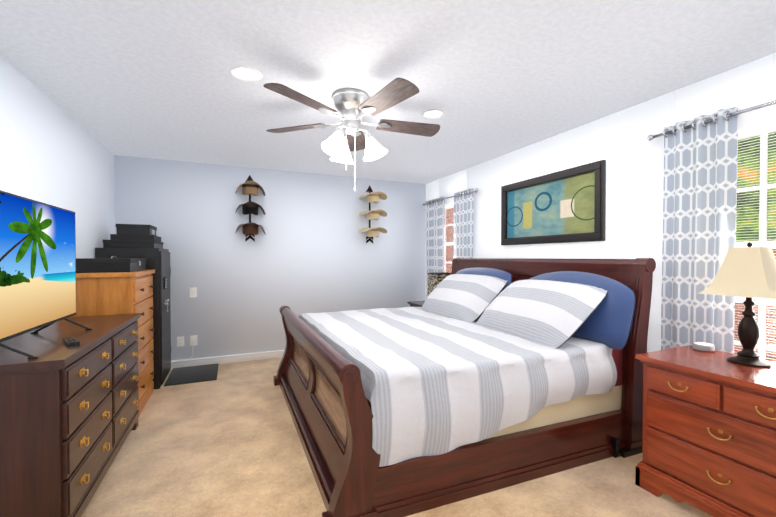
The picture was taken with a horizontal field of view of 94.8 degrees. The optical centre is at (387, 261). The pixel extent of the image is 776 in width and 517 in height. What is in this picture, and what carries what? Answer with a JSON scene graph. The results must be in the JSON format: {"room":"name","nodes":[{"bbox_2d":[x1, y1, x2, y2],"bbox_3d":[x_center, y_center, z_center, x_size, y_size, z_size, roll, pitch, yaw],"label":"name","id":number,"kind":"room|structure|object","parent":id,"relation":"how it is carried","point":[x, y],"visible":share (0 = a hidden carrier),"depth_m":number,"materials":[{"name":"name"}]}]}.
{"room":"bedroom","nodes":[
{"label":"bedroom","id":0,"kind":"room"},
{"bbox_2d":[0,55,115,257],"bbox_3d":[-1.968,0.072,1.402,0.120,2.440,5.770,0,1,-24],"label":"wall","id":1,"kind":"structure","parent":0,"point":[46,156],"depth_m":2.61,"materials":[{"name":"white paint"}]},
{"bbox_2d":[116,155,423,360],"bbox_3d":[-1.248,0.032,4.802,3.930,2.440,0.120,0,1,-24],"label":"wall","id":2,"kind":"structure","parent":0,"point":[311,251],"depth_m":4.59,"materials":[{"name":"white paint"}]},
{"bbox_2d":[177,336,183,346],"bbox_3d":[-2.449,0.944,4.216,0.072,0.116,0.008,0,1,-24],"label":"electrical outlet","id":3,"kind":"object","parent":2,"relation":"attached to","point":[180,341],"visible":1,"depth_m":4.21,"materials":[{"name":"white plastic"}]},
{"bbox_2d":[190,287,196,296],"bbox_3d":[-2.325,0.368,4.262,0.072,0.116,0.010,0,1,-24],"label":"switch plate","id":4,"kind":"object","parent":2,"relation":"attached to","point":[193,292],"visible":1,"depth_m":4.26,"materials":[{"name":"white plastic"}]},
{"bbox_2d":[190,335,196,345],"bbox_3d":[-2.325,0.943,4.270,0.072,0.116,0.008,0,1,-24],"label":"electrical outlet","id":5,"kind":"object","parent":2,"relation":"attached to","point":[195,340],"visible":0.94,"depth_m":4.27,"materials":[{"name":"white plastic"}]},
{"bbox_2d":[171,350,284,368],"bbox_3d":[-1.220,1.205,4.754,3.870,0.095,0.017,0,1,-24],"label":"baseboard","id":6,"kind":"structure","parent":2,"relation":"attached to","point":[232,358],"depth_m":4.41,"materials":[{"name":"white"}]},
{"bbox_2d":[235,175,265,241],"bbox_3d":[-1.686,-0.671,4.377,0.345,0.845,0.539,0,1,-24],"label":"rack","id":7,"kind":"object","parent":2,"relation":"attached to","point":[250,186],"visible":1,"depth_m":4.30,"materials":[{"name":"black metal"}]},
{"bbox_2d":[359,185,386,242],"bbox_3d":[-0.208,-0.678,5.025,0.364,0.845,0.505,0,1,-24],"label":"rack","id":8,"kind":"object","parent":2,"relation":"attached to","point":[374,197],"visible":0.94,"depth_m":4.96,"materials":[{"name":"black metal"}]},
{"bbox_2d":[0,0,775,183],"bbox_3d":[-0.109,-1.208,2.202,4.180,0.100,5.770,0,1,-24],"label":"ceiling","id":9,"kind":"structure","parent":0,"point":[157,79],"depth_m":2.10,"materials":[{"name":"paint"}]},
{"bbox_2d":[230,65,261,80],"bbox_3d":[-0.869,-1.153,2.192,0.184,0.008,0.184,0,1,-24],"label":"recessed light","id":10,"kind":"object","parent":9,"relation":"in","point":[245,73],"visible":1,"depth_m":2.19,"materials":[{"name":"white plastic"}]},
{"bbox_2d":[263,77,439,190],"bbox_3d":[-0.224,-0.826,2.514,1.277,0.669,1.294,0,1,-24],"label":"ceiling fan","id":11,"kind":"object","parent":9,"relation":"hanging from","point":[351,105],"visible":1,"depth_m":2.43,"materials":[{"name":"brown wood"}]},
{"bbox_2d":[422,109,444,118],"bbox_3d":[0.358,-1.160,2.806,0.184,0.008,0.184,0,1,-24],"label":"recessed light","id":12,"kind":"object","parent":9,"relation":"in","point":[433,113],"visible":1,"depth_m":2.80,"materials":[{"name":"white plastic"}]},
{"bbox_2d":[81,357,712,516],"bbox_3d":[-0.109,1.332,2.232,4.180,0.100,5.770,0,1,-24],"label":"floor","id":13,"kind":"structure","parent":0,"point":[227,443],"depth_m":2.14,"materials":[{"name":"carpet"}]},
{"bbox_2d":[0,313,139,516],"bbox_3d":[-1.883,0.848,2.060,0.533,0.873,1.382,0,1,-24],"label":"dresser","id":14,"kind":"object","parent":13,"relation":"on","point":[69,416],"visible":1,"depth_m":1.61,"materials":[{"name":"brown wood"}]},
{"bbox_2d":[0,190,92,358],"bbox_3d":[-1.768,0.054,1.768,0.280,0.719,1.040,0,1,-24],"label":"tv","id":15,"kind":"object","parent":14,"relation":"on","point":[37,264],"visible":1,"depth_m":1.77,"materials":[{"name":"black plastic"}]},
{"bbox_2d":[63,336,79,345],"bbox_3d":[-1.614,0.404,1.818,0.170,0.018,0.044,1,1,41],"label":"remote","id":16,"kind":"object","parent":14,"relation":"on","point":[70,341],"visible":1,"depth_m":1.78,"materials":[{"name":"black plastic"}]},
{"bbox_2d":[71,269,154,414],"bbox_3d":[-2.342,0.677,3.061,0.498,1.190,0.769,0,1,-24],"label":"chest","id":17,"kind":"object","parent":13,"relation":"on","point":[108,293],"visible":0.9,"depth_m":2.80,"materials":[{"name":"brown wood"}]},
{"bbox_2d":[76,256,146,272],"bbox_3d":[-2.342,0.018,3.034,0.395,0.126,0.590,0,1,-24],"label":"box","id":18,"kind":"object","parent":17,"relation":"on","point":[94,265],"visible":0.9,"depth_m":2.79,"materials":[{"name":"black plastic"}]},
{"bbox_2d":[95,248,170,388],"bbox_3d":[-2.604,0.565,3.733,0.558,1.400,0.610,0,1,-24],"label":"safe","id":19,"kind":"object","parent":13,"relation":"on","point":[158,260],"visible":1,"depth_m":3.55,"materials":[{"name":"black metal"}]},
{"bbox_2d":[102,224,163,248],"bbox_3d":[-2.632,-0.256,3.722,0.420,0.240,0.530,0,1,-24],"label":"boxes","id":20,"kind":"object","parent":19,"relation":"on","point":[134,236],"visible":0.92,"depth_m":3.55,"materials":[{"name":"black plastic"}]},
{"bbox_2d":[164,363,218,385],"bbox_3d":[-2.173,1.256,3.993,0.485,0.012,0.615,0,1,-24],"label":"floor mat","id":21,"kind":"object","parent":13,"relation":"on","point":[191,374],"visible":0.98,"depth_m":3.95,"materials":[{"name":"black rubber"}]},
{"bbox_2d":[407,301,424,306],"bbox_3d":[0.580,0.903,4.743,0.467,0.700,0.575,0,1,-24],"label":"nightstand","id":22,"kind":"object","parent":13,"relation":"on","point":[416,303],"visible":0.08,"depth_m":4.80,"materials":[{"name":"brown wood"}]},
{"bbox_2d":[427,272,450,295],"bbox_3d":[0.691,0.349,4.705,0.250,0.406,0.250,0,1,-24],"label":"lamp","id":23,"kind":"object","parent":22,"relation":"on","point":[435,279],"visible":0.42,"depth_m":4.62,"materials":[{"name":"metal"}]},
{"bbox_2d":[273,258,655,516],"bbox_3d":[0.327,0.620,3.067,2.269,1.305,2.415,0,1,-24],"label":"bed","id":24,"kind":"object","parent":13,"relation":"on","point":[471,377],"visible":1,"depth_m":2.24,"materials":[{"name":"white fabric"}]},
{"bbox_2d":[635,345,775,516],"bbox_3d":[1.819,0.912,1.806,0.556,0.750,0.782,0,1,-24],"label":"nightstand","id":25,"kind":"object","parent":13,"relation":"on","point":[709,433],"visible":1,"depth_m":1.76,"materials":[{"name":"brown wood"}]},
{"bbox_2d":[693,342,714,351],"bbox_3d":[1.900,0.512,2.147,0.100,0.041,0.100,0,1,-24],"label":"smart speaker","id":26,"kind":"object","parent":25,"relation":"on","point":[704,346],"visible":0.98,"depth_m":2.12},
{"bbox_2d":[699,242,775,367],"bbox_3d":[1.905,0.215,1.884,0.336,0.640,0.336,0,1,-24],"label":"lamp","id":27,"kind":"object","parent":25,"relation":"on","point":[749,272],"visible":1,"depth_m":1.84,"materials":[{"name":"dark bronze metal"},{"name":"cream fabric"}]},
{"bbox_2d":[424,53,775,351],"bbox_3d":[1.750,0.053,3.032,0.120,2.440,5.770,0,1,-24],"label":"wall","id":28,"kind":"structure","parent":0,"point":[634,163],"depth_m":2.73,"materials":[{"name":"white paint"}]},
{"bbox_2d":[445,203,453,271],"bbox_3d":[0.914,-0.249,4.895,0.083,1.100,0.660,0,1,-24],"label":"window","id":29,"kind":"structure","parent":28,"relation":"in","point":[448,206],"depth_m":5.01,"materials":[{"name":"white"}]},
{"bbox_2d":[422,188,478,297],"bbox_3d":[0.818,0.153,4.901,0.084,2.135,1.340,0,1,-24],"label":"curtain","id":30,"kind":"object","parent":28,"relation":"hanging from","point":[463,226],"visible":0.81,"depth_m":4.98,"materials":[{"name":"grey fabric"}]},
{"bbox_2d":[501,160,605,244],"bbox_3d":[1.493,-0.497,3.399,0.045,0.650,1.180,0,1,-24],"label":"picture","id":31,"kind":"object","parent":28,"relation":"attached to","point":[566,206],"visible":1,"depth_m":3.27,"materials":[{"name":"black"}]},
{"bbox_2d":[647,100,775,353],"bbox_3d":[2.159,0.174,1.842,0.084,2.165,1.540,0,1,-24],"label":"curtain","id":32,"kind":"object","parent":28,"relation":"hanging from","point":[700,193],"visible":0.75,"depth_m":2.25,"materials":[{"name":"grey fabric"}]},
{"bbox_2d":[734,121,775,359],"bbox_3d":[2.156,-0.001,2.063,0.083,1.570,0.850,0,1,-24],"label":"window","id":33,"kind":"structure","parent":28,"relation":"in","point":[761,131],"depth_m":2.06,"materials":[{"name":"white"}]},
{"label":"outside","id":34,"kind":"structure","parent":0,"visible":0},
{"bbox_2d":[446,132,775,361],"bbox_3d":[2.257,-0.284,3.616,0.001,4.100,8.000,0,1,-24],"label":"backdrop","id":35,"kind":"structure","parent":34,"point":[752,228],"depth_m":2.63,"materials":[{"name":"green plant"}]}
]}

